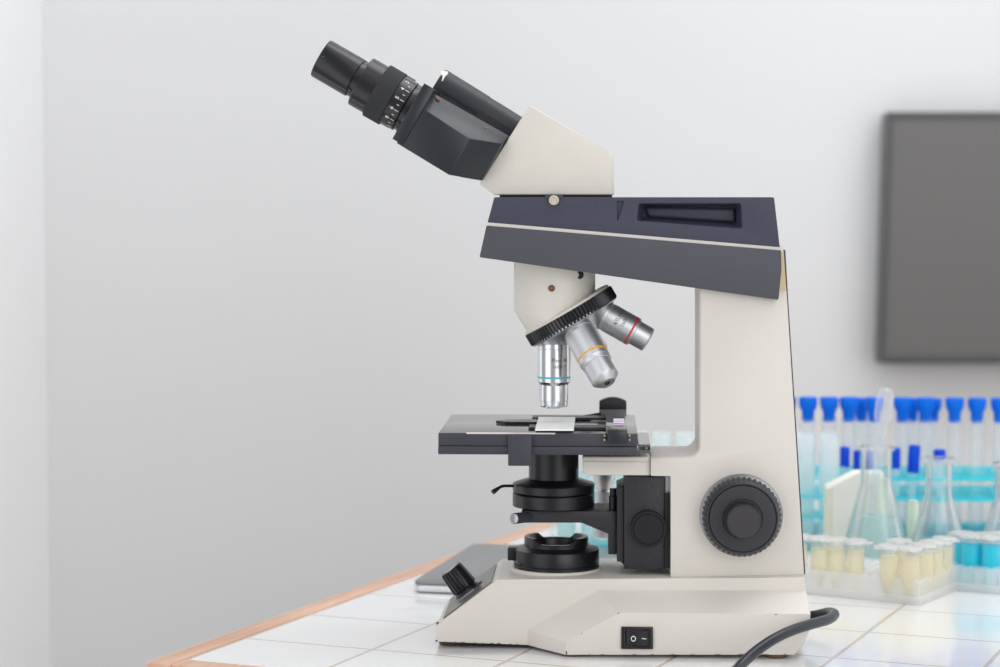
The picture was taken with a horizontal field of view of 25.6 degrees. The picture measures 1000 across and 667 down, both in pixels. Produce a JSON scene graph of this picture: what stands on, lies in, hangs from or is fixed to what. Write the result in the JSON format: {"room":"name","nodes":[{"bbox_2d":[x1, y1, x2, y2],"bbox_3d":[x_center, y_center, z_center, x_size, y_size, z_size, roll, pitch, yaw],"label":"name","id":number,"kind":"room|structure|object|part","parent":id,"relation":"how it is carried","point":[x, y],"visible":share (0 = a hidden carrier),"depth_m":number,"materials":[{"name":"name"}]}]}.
{"room":"science laboratory","nodes":[
{"label":"science laboratory","id":0,"kind":"room"},
{"bbox_2d":[0,0,50,666],"bbox_3d":[-0.637,-0.409,2.220,0.140,2.660,1.020,0,3,0],"label":"wall","id":1,"kind":"structure","parent":0,"point":[25,600],"depth_m":2.62,"materials":[{"name":"white paint"}]},
{"bbox_2d":[43,0,999,666],"bbox_3d":[1.007,-0.442,2.789,3.187,2.660,0.120,0,3,0],"label":"wall","id":2,"kind":"structure","parent":0,"point":[268,313],"depth_m":2.75,"materials":[{"name":"grey paint"}]},
{"bbox_2d":[875,112,999,363],"bbox_3d":[0.750,-0.118,2.720,0.566,0.308,0.055,0,3,1],"label":"television","id":3,"kind":"object","parent":2,"relation":"attached to","point":[938,296],"visible":1,"depth_m":2.70,"materials":[{"name":"grey"}]},
{"bbox_3d":[0.947,1.022,1.212,3.307,0.080,3.440,0,3,0],"label":"floor","id":4,"kind":"structure","parent":0,"visible":0},
{"bbox_2d":[146,471,999,666],"bbox_3d":[0.480,0.570,1.741,1.050,0.761,1.140,1,4,23],"label":"table","id":5,"kind":"object","parent":4,"relation":"on","point":[385,622],"visible":0.3,"depth_m":1.52,"materials":[{"name":"white tile"}]},
{"bbox_2d":[415,544,616,592],"bbox_3d":[0.070,0.187,1.720,0.235,0.009,0.190,1,3,13],"label":"laptop","id":6,"kind":"object","parent":5,"relation":"on","point":[477,559],"visible":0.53,"depth_m":1.74,"materials":[{"name":"silver metal"}]},
{"bbox_2d":[311,41,839,666],"bbox_3d":[0.048,0.009,1.423,0.344,0.398,0.256,0,3,3],"label":"microscope","id":7,"kind":"object","parent":5,"relation":"on","point":[705,535],"visible":1,"depth_m":1.43,"materials":[{"name":"beige paint"}]},
{"bbox_3d":[-0.054,-0.142,1.434,0.027,0.039,0.056,0,3,3],"label":"rim plate","id":8,"kind":"part","parent":7,"relation":"part of","materials":[{"name":"black plastic"}]},
{"bbox_3d":[-0.026,0.167,1.484,0.026,0.026,0.020,0,3,3],"label":"dimmer knob","id":9,"kind":"part","parent":7,"relation":"part of","materials":[{"name":"black plastic"}]},
{"bbox_3d":[0.078,0.202,1.483,0.227,0.002,0.077,0,3,3],"label":"plate","id":10,"kind":"part","parent":7,"relation":"part of","materials":[{"name":"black metal"}]},
{"bbox_3d":[-0.019,0.174,1.486,0.033,0.026,0.073,0,3,3],"label":"control plate","id":11,"kind":"part","parent":7,"relation":"part of","materials":[{"name":"grey metal"}]},
{"bbox_3d":[0.002,0.103,1.463,0.020,0.006,0.004,-3,5,-43],"label":"iris lever","id":12,"kind":"part","parent":7,"relation":"part of","materials":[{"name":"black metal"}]},
{"bbox_3d":[0.009,0.148,1.483,0.007,0.009,0.012,0,3,3],"label":"diaphragm lever","id":13,"kind":"part","parent":7,"relation":"part of","materials":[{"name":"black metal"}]},
{"bbox_3d":[0.027,0.072,1.478,0.128,0.005,0.126,0,3,3],"label":"plate","id":14,"kind":"part","parent":7,"relation":"part of","materials":[{"name":"paint"}]},
{"bbox_2d":[535,417,574,430],"bbox_3d":[0.037,0.059,1.448,0.025,0.001,0.082,0,3,3],"label":"slide","id":15,"kind":"object","parent":7,"relation":"attached to","point":[543,423],"visible":1,"depth_m":1.44,"materials":[{"name":"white glass"}]},
{"bbox_3d":[0.049,-0.011,1.472,0.058,0.039,0.065,0,3,3],"label":"turret plate","id":16,"kind":"part","parent":7,"relation":"part of","materials":[{"name":"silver metal"}]},
{"bbox_3d":[0.073,0.115,1.548,0.016,0.057,0.016,0,3,3],"label":"stage drive knob","id":17,"kind":"part","parent":7,"relation":"part of","materials":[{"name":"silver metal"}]},
{"bbox_3d":[0.078,0.055,1.522,0.019,0.006,0.006,0,3,3],"label":"clip plate","id":18,"kind":"part","parent":7,"relation":"part of","materials":[{"name":"black metal"}]},
{"bbox_3d":[0.081,0.125,1.476,0.005,0.052,0.046,0,3,3],"label":"dovetail rail","id":19,"kind":"part","parent":7,"relation":"part of","materials":[{"name":"black metal"}]},
{"bbox_3d":[0.086,-0.049,1.468,0.195,0.048,0.091,0,3,3],"label":"arm panel","id":20,"kind":"part","parent":7,"relation":"part of","materials":[{"name":"grey metal"}]},
{"bbox_3d":[0.088,-0.075,1.467,0.189,0.032,0.089,0,3,3],"label":"arm","id":21,"kind":"part","parent":7,"relation":"part of","materials":[{"name":"grey plastic"}]},
{"bbox_2d":[621,626,652,648],"bbox_3d":[0.088,0.196,1.414,0.021,0.014,0.003,0,3,3],"label":"switch","id":22,"kind":"object","parent":7,"relation":"attached to","point":[632,637],"depth_m":1.41,"materials":[{"name":"black plastic"}]},
{"bbox_3d":[0.095,0.072,1.451,0.008,0.006,0.075,0,3,3],"label":"rack rail","id":23,"kind":"part","parent":7,"relation":"part of","materials":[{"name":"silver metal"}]},
{"bbox_3d":[0.097,0.128,1.444,0.024,0.024,0.008,0,3,3],"label":"condenser knob","id":24,"kind":"part","parent":7,"relation":"part of","materials":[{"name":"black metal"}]},
{"bbox_3d":[0.112,0.123,1.472,0.004,0.061,0.046,0,3,3],"label":"guide rail","id":25,"kind":"part","parent":7,"relation":"part of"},
{"bbox_3d":[0.157,0.158,1.473,0.087,0.004,0.070,0,3,3],"label":"column seat","id":26,"kind":"part","parent":7,"relation":"part of","materials":[{"name":"beige paint"}]},
{"bbox_3d":[0.157,0.119,1.426,0.051,0.051,0.015,0,3,3],"label":"coarse focus knob","id":27,"kind":"part","parent":7,"relation":"part of","materials":[{"name":"grey plastic"}]},
{"bbox_3d":[0.156,0.120,1.413,0.023,0.023,0.013,0,3,3],"label":"fine focus knob","id":28,"kind":"part","parent":7,"relation":"part of","materials":[{"name":"grey plastic"}]},
{"bbox_3d":[0.178,0.197,1.384,0.038,0.027,0.187,2,4,25],"label":"power cord","id":29,"kind":"part","parent":7,"relation":"part of","materials":[{"name":"grey plastic"}]},
{"bbox_2d":[824,470,883,559],"bbox_3d":[0.291,0.149,1.812,0.047,0.072,0.023,0,3,0],"label":"foam block","id":30,"kind":"object","parent":5,"relation":"on","point":[840,494],"visible":0.7,"depth_m":1.80,"materials":[{"name":"white"}]},
{"bbox_2d":[842,445,907,576],"bbox_3d":[0.298,0.139,1.746,0.058,0.100,0.058,0,3,0],"label":"flask","id":31,"kind":"object","parent":5,"relation":"on","point":[871,568],"visible":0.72,"depth_m":1.74,"materials":[{"name":"clear glass"}]},
{"bbox_2d":[879,477,890,562],"bbox_3d":[0.312,0.152,1.787,0.009,0.070,0.009,0,3,0],"label":"vial","id":32,"kind":"object","parent":5,"relation":"on","point":[885,490],"visible":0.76,"depth_m":1.78,"materials":[{"name":"clear glass"}]},
{"bbox_2d":[907,499,918,556],"bbox_3d":[0.333,0.161,1.777,0.009,0.053,0.009,0,3,0],"label":"vial","id":33,"kind":"object","parent":5,"relation":"on","point":[912,506],"visible":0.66,"depth_m":1.77,"materials":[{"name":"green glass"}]},
{"bbox_2d":[908,456,964,579],"bbox_3d":[0.345,0.144,1.731,0.054,0.092,0.054,0,3,0],"label":"flask","id":34,"kind":"object","parent":5,"relation":"on","point":[954,570],"visible":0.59,"depth_m":1.73,"materials":[{"name":"clear glass"}]},
{"bbox_2d":[975,461,999,583],"bbox_3d":[0.399,0.146,1.711,0.060,0.091,0.060,0,3,0],"label":"flask","id":35,"kind":"object","parent":5,"relation":"on","point":[996,462],"visible":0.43,"depth_m":1.71,"materials":[{"name":"clear glass"}]},
{"bbox_3d":[0.373,0.149,1.957,0.276,0.056,0.090,0,3,4],"label":"test tube rack","id":36,"kind":"object","parent":5,"relation":"on","visible":0},
{"bbox_2d":[799,396,817,421],"bbox_3d":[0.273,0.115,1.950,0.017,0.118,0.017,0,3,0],"label":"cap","id":37,"kind":"object","parent":36,"relation":"in","point":[807,404],"visible":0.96,"depth_m":1.94,"materials":[{"name":"blue plastic"}]},
{"bbox_2d":[820,396,838,421],"bbox_3d":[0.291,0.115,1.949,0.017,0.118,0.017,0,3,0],"label":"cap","id":38,"kind":"object","parent":36,"relation":"in","point":[828,404],"visible":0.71,"depth_m":1.94,"materials":[{"name":"blue plastic"}]},
{"bbox_2d":[840,446,849,467],"bbox_3d":[0.301,0.137,1.925,0.009,0.077,0.009,0,3,0],"label":"tube","id":39,"kind":"object","parent":36,"relation":"in","point":[844,450],"visible":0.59,"depth_m":1.92,"materials":[{"name":"blue plastic"}]},
{"bbox_2d":[839,397,857,421],"bbox_3d":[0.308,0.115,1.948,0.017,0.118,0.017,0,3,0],"label":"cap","id":40,"kind":"object","parent":36,"relation":"in","point":[848,405],"visible":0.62,"depth_m":1.94,"materials":[{"name":"blue plastic"}]},
{"bbox_2d":[853,450,860,469],"bbox_3d":[0.312,0.139,1.925,0.008,0.074,0.008,0,3,0],"label":"tube","id":41,"kind":"object","parent":36,"relation":"in","point":[856,453],"visible":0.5,"depth_m":1.92,"materials":[{"name":"blue plastic"}]},
{"bbox_2d":[855,397,867,421],"bbox_3d":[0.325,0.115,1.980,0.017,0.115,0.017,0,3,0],"label":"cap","id":42,"kind":"object","parent":36,"relation":"in","point":[861,412],"visible":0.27,"depth_m":1.97,"materials":[{"name":"blue plastic"}]},
{"bbox_2d":[865,451,872,469],"bbox_3d":[0.322,0.140,1.924,0.008,0.073,0.008,0,3,0],"label":"tube","id":43,"kind":"object","parent":36,"relation":"in","point":[868,454],"visible":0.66,"depth_m":1.92,"materials":[{"name":"blue"}]},
{"bbox_2d":[865,397,883,421],"bbox_3d":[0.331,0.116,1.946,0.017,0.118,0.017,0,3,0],"label":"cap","id":44,"kind":"object","parent":36,"relation":"in","point":[874,405],"visible":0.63,"depth_m":1.94,"materials":[{"name":"blue plastic"}]},
{"bbox_2d":[891,447,900,468],"bbox_3d":[0.345,0.138,1.922,0.008,0.076,0.008,0,3,0],"label":"tube","id":45,"kind":"object","parent":36,"relation":"in","point":[896,455],"visible":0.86,"depth_m":1.92,"materials":[{"name":"blue plastic"}]},
{"bbox_2d":[893,397,911,422],"bbox_3d":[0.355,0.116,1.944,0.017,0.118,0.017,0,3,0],"label":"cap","id":46,"kind":"object","parent":36,"relation":"in","point":[902,406],"visible":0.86,"depth_m":1.94,"materials":[{"name":"blue plastic"}]},
{"bbox_2d":[908,398,917,421],"bbox_3d":[0.369,0.115,1.977,0.017,0.115,0.017,0,3,0],"label":"test tube","id":47,"kind":"object","parent":36,"relation":"in","point":[913,413],"visible":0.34,"depth_m":1.97,"materials":[{"name":"blue plastic"}]},
{"bbox_2d":[907,444,920,472],"bbox_3d":[0.360,0.137,1.921,0.014,0.079,0.010,0,3,0],"label":"tube","id":48,"kind":"object","parent":36,"relation":"in","point":[913,463],"visible":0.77,"depth_m":1.92,"materials":[{"name":"blue plastic"}]},
{"bbox_2d":[916,397,934,422],"bbox_3d":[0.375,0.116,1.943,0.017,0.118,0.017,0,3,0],"label":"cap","id":49,"kind":"object","parent":36,"relation":"in","point":[925,405],"visible":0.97,"depth_m":1.94,"materials":[{"name":"blue plastic"}]},
{"bbox_2d":[931,398,941,421],"bbox_3d":[0.388,0.116,1.976,0.017,0.115,0.017,0,3,0],"label":"test tube","id":50,"kind":"object","parent":36,"relation":"in","point":[938,401],"visible":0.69,"depth_m":1.97,"materials":[{"name":"blue plastic"}]},
{"bbox_2d":[933,449,945,460],"bbox_3d":[0.383,0.139,1.920,0.011,0.075,0.011,0,3,0],"label":"tube","id":51,"kind":"object","parent":36,"relation":"in","point":[936,452],"visible":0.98,"depth_m":1.91,"materials":[{"name":"blue plastic"}]},
{"bbox_2d":[945,397,963,422],"bbox_3d":[0.401,0.116,1.941,0.017,0.118,0.017,0,3,0],"label":"test tube","id":52,"kind":"object","parent":36,"relation":"in","point":[954,406],"visible":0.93,"depth_m":1.93,"materials":[{"name":"blue plastic"}]},
{"bbox_2d":[968,397,986,422],"bbox_3d":[0.420,0.116,1.940,0.017,0.118,0.017,0,3,0],"label":"test tube","id":53,"kind":"object","parent":36,"relation":"in","point":[976,405],"visible":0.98,"depth_m":1.93,"materials":[{"name":"blue plastic"}]},
{"bbox_2d":[990,397,999,422],"bbox_3d":[0.440,0.116,1.938,0.017,0.118,0.017,0,3,0],"label":"test tube","id":54,"kind":"object","parent":36,"relation":"in","point":[995,402],"visible":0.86,"depth_m":1.93,"materials":[{"name":"blue plastic"}]},
{"bbox_3d":[0.274,0.185,1.664,0.124,0.018,0.078,2,4,32],"label":"tube rack","id":55,"kind":"object","parent":5,"relation":"on","visible":0},
{"bbox_2d":[803,533,809,576],"bbox_3d":[0.227,0.173,1.666,0.018,0.040,0.024,-3,5,-25],"label":"tube","id":56,"kind":"object","parent":55,"relation":"in","point":[805,536],"visible":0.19,"depth_m":1.66,"materials":[{"name":"plastic"}]},
{"bbox_3d":[0.226,0.154,1.665,0.018,0.003,0.024,-3,5,-25],"label":"snap lid","id":57,"kind":"part","parent":56,"relation":"part of","materials":[{"name":"white plastic"}]},
{"bbox_2d":[807,535,830,588],"bbox_3d":[0.241,0.173,1.657,0.018,0.040,0.024,-2,4,-12],"label":"tube","id":58,"kind":"object","parent":55,"relation":"in","point":[819,554],"visible":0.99,"depth_m":1.65,"materials":[{"name":"plastic"}]},
{"bbox_3d":[0.240,0.155,1.656,0.018,0.003,0.025,-2,4,-12],"label":"snap lid","id":59,"kind":"part","parent":58,"relation":"part of","materials":[{"name":"white plastic"}]},
{"bbox_2d":[826,536,847,590],"bbox_3d":[0.252,0.174,1.651,0.018,0.040,0.024,0,3,25],"label":"tube","id":60,"kind":"object","parent":55,"relation":"in","point":[836,556],"visible":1,"depth_m":1.65,"materials":[{"name":"plastic"}]},
{"bbox_3d":[0.252,0.155,1.650,0.018,0.003,0.024,0,3,25],"label":"snap lid","id":61,"kind":"part","parent":60,"relation":"part of","materials":[{"name":"white plastic"}]},
{"bbox_2d":[840,538,872,592],"bbox_3d":[0.266,0.174,1.642,0.024,0.040,0.018,4,6,39],"label":"tube","id":62,"kind":"object","parent":55,"relation":"in","point":[854,565],"visible":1,"depth_m":1.64,"materials":[{"name":"plastic"}]},
{"bbox_3d":[0.266,0.156,1.641,0.024,0.003,0.018,4,7,39],"label":"snap lid","id":63,"kind":"part","parent":62,"relation":"part of","materials":[{"name":"white plastic"}]},
{"bbox_2d":[874,543,899,597],"bbox_3d":[0.287,0.175,1.619,0.025,0.041,0.018,0,3,2],"label":"tube","id":64,"kind":"object","parent":55,"relation":"in","point":[889,563],"visible":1,"depth_m":1.61,"materials":[{"name":"plastic"}]},
{"bbox_3d":[0.287,0.157,1.618,0.025,0.003,0.018,2,5,2],"label":"snap lid","id":65,"kind":"part","parent":64,"relation":"part of","materials":[{"name":"white plastic"}]},
{"bbox_2d":[886,538,913,591],"bbox_3d":[0.299,0.174,1.644,0.018,0.040,0.024,-3,5,-38],"label":"tube","id":66,"kind":"object","parent":55,"relation":"in","point":[899,587],"visible":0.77,"depth_m":1.64,"materials":[{"name":"plastic"}]},
{"bbox_3d":[0.299,0.156,1.643,0.018,0.003,0.024,-3,5,-38],"label":"snap lid","id":67,"kind":"part","parent":66,"relation":"part of","materials":[{"name":"white plastic"}]},
{"bbox_2d":[898,545,922,600],"bbox_3d":[0.300,0.176,1.610,0.018,0.040,0.024,0,3,0],"label":"tube","id":68,"kind":"object","parent":55,"relation":"in","point":[910,576],"visible":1,"depth_m":1.61,"materials":[{"name":"plastic"}]},
{"bbox_3d":[0.300,0.158,1.609,0.018,0.003,0.024,0,3,0],"label":"snap lid","id":69,"kind":"part","parent":68,"relation":"part of","materials":[{"name":"white plastic"}]},
{"bbox_2d":[912,542,936,596],"bbox_3d":[0.313,0.175,1.624,0.018,0.040,0.024,3,4,38],"label":"tube","id":70,"kind":"object","parent":55,"relation":"in","point":[925,559],"visible":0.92,"depth_m":1.62,"materials":[{"name":"plastic"}]},
{"bbox_3d":[0.313,0.157,1.623,0.018,0.003,0.024,3,4,38],"label":"snap lid","id":71,"kind":"part","parent":70,"relation":"part of","materials":[{"name":"white plastic"}]},
{"bbox_2d":[918,538,952,592],"bbox_3d":[0.324,0.174,1.640,0.024,0.040,0.018,3,4,27],"label":"tube","id":72,"kind":"object","parent":55,"relation":"in","point":[937,554],"visible":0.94,"depth_m":1.64,"materials":[{"name":"plastic"}]},
{"bbox_3d":[0.324,0.156,1.639,0.025,0.003,0.018,3,4,27],"label":"snap lid","id":73,"kind":"part","parent":72,"relation":"part of","materials":[{"name":"white plastic"}]},
{"bbox_2d":[933,535,958,589],"bbox_3d":[0.335,0.173,1.656,0.018,0.041,0.024,-2,4,-25],"label":"tube","id":74,"kind":"object","parent":55,"relation":"in","point":[947,551],"visible":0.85,"depth_m":1.65,"materials":[{"name":"plastic"}]},
{"bbox_3d":[0.335,0.155,1.655,0.018,0.003,0.025,2,3,-25],"label":"snap lid","id":75,"kind":"part","parent":74,"relation":"part of","materials":[{"name":"white plastic"}]},
{"bbox_3d":[0.380,0.184,1.675,0.091,0.018,0.059,2,4,28],"label":"tube rack","id":76,"kind":"object","parent":5,"relation":"on","visible":0},
{"bbox_2d":[948,530,980,582],"bbox_3d":[0.355,0.172,1.683,0.024,0.040,0.018,2,4,33],"label":"tube","id":77,"kind":"object","parent":76,"relation":"in","point":[958,545],"visible":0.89,"depth_m":1.68,"materials":[{"name":"plastic"}]},
{"bbox_3d":[0.355,0.153,1.682,0.024,0.003,0.018,2,4,33],"label":"snap lid","id":78,"kind":"part","parent":77,"relation":"part of","materials":[{"name":"white plastic"}]},
{"bbox_2d":[958,532,981,585],"bbox_3d":[0.358,0.172,1.671,0.018,0.040,0.024,-1,4,-23],"label":"tube","id":79,"kind":"object","parent":76,"relation":"in","point":[970,552],"visible":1,"depth_m":1.67,"materials":[{"name":"plastic"}]},
{"bbox_3d":[0.358,0.154,1.670,0.018,0.003,0.024,-1,4,-23],"label":"snap lid","id":80,"kind":"part","parent":79,"relation":"part of","materials":[{"name":"white plastic"}]},
{"bbox_2d":[973,531,995,584],"bbox_3d":[0.369,0.172,1.675,0.024,0.040,0.018,3,5,44],"label":"tube","id":81,"kind":"object","parent":76,"relation":"on","point":[980,571],"visible":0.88,"depth_m":1.67,"materials":[{"name":"plastic"}]},
{"bbox_3d":[0.369,0.154,1.674,0.024,0.003,0.018,3,5,44],"label":"snap lid","id":82,"kind":"part","parent":81,"relation":"part of","materials":[{"name":"white plastic"}]},
{"bbox_2d":[980,534,999,587],"bbox_3d":[0.371,0.173,1.663,0.018,0.040,0.024,1,3,11],"label":"tube","id":83,"kind":"object","parent":76,"relation":"in","point":[990,556],"visible":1,"depth_m":1.66,"materials":[{"name":"plastic"}]},
{"bbox_3d":[0.371,0.154,1.662,0.018,0.003,0.024,1,3,11],"label":"snap lid","id":84,"kind":"part","parent":83,"relation":"part of","materials":[{"name":"white plastic"}]},
{"bbox_2d":[990,531,999,583],"bbox_3d":[0.383,0.172,1.679,0.024,0.040,0.018,3,5,44],"label":"tube","id":85,"kind":"object","parent":76,"relation":"on","point":[996,532],"visible":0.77,"depth_m":1.68,"materials":[{"name":"plastic"}]}
]}

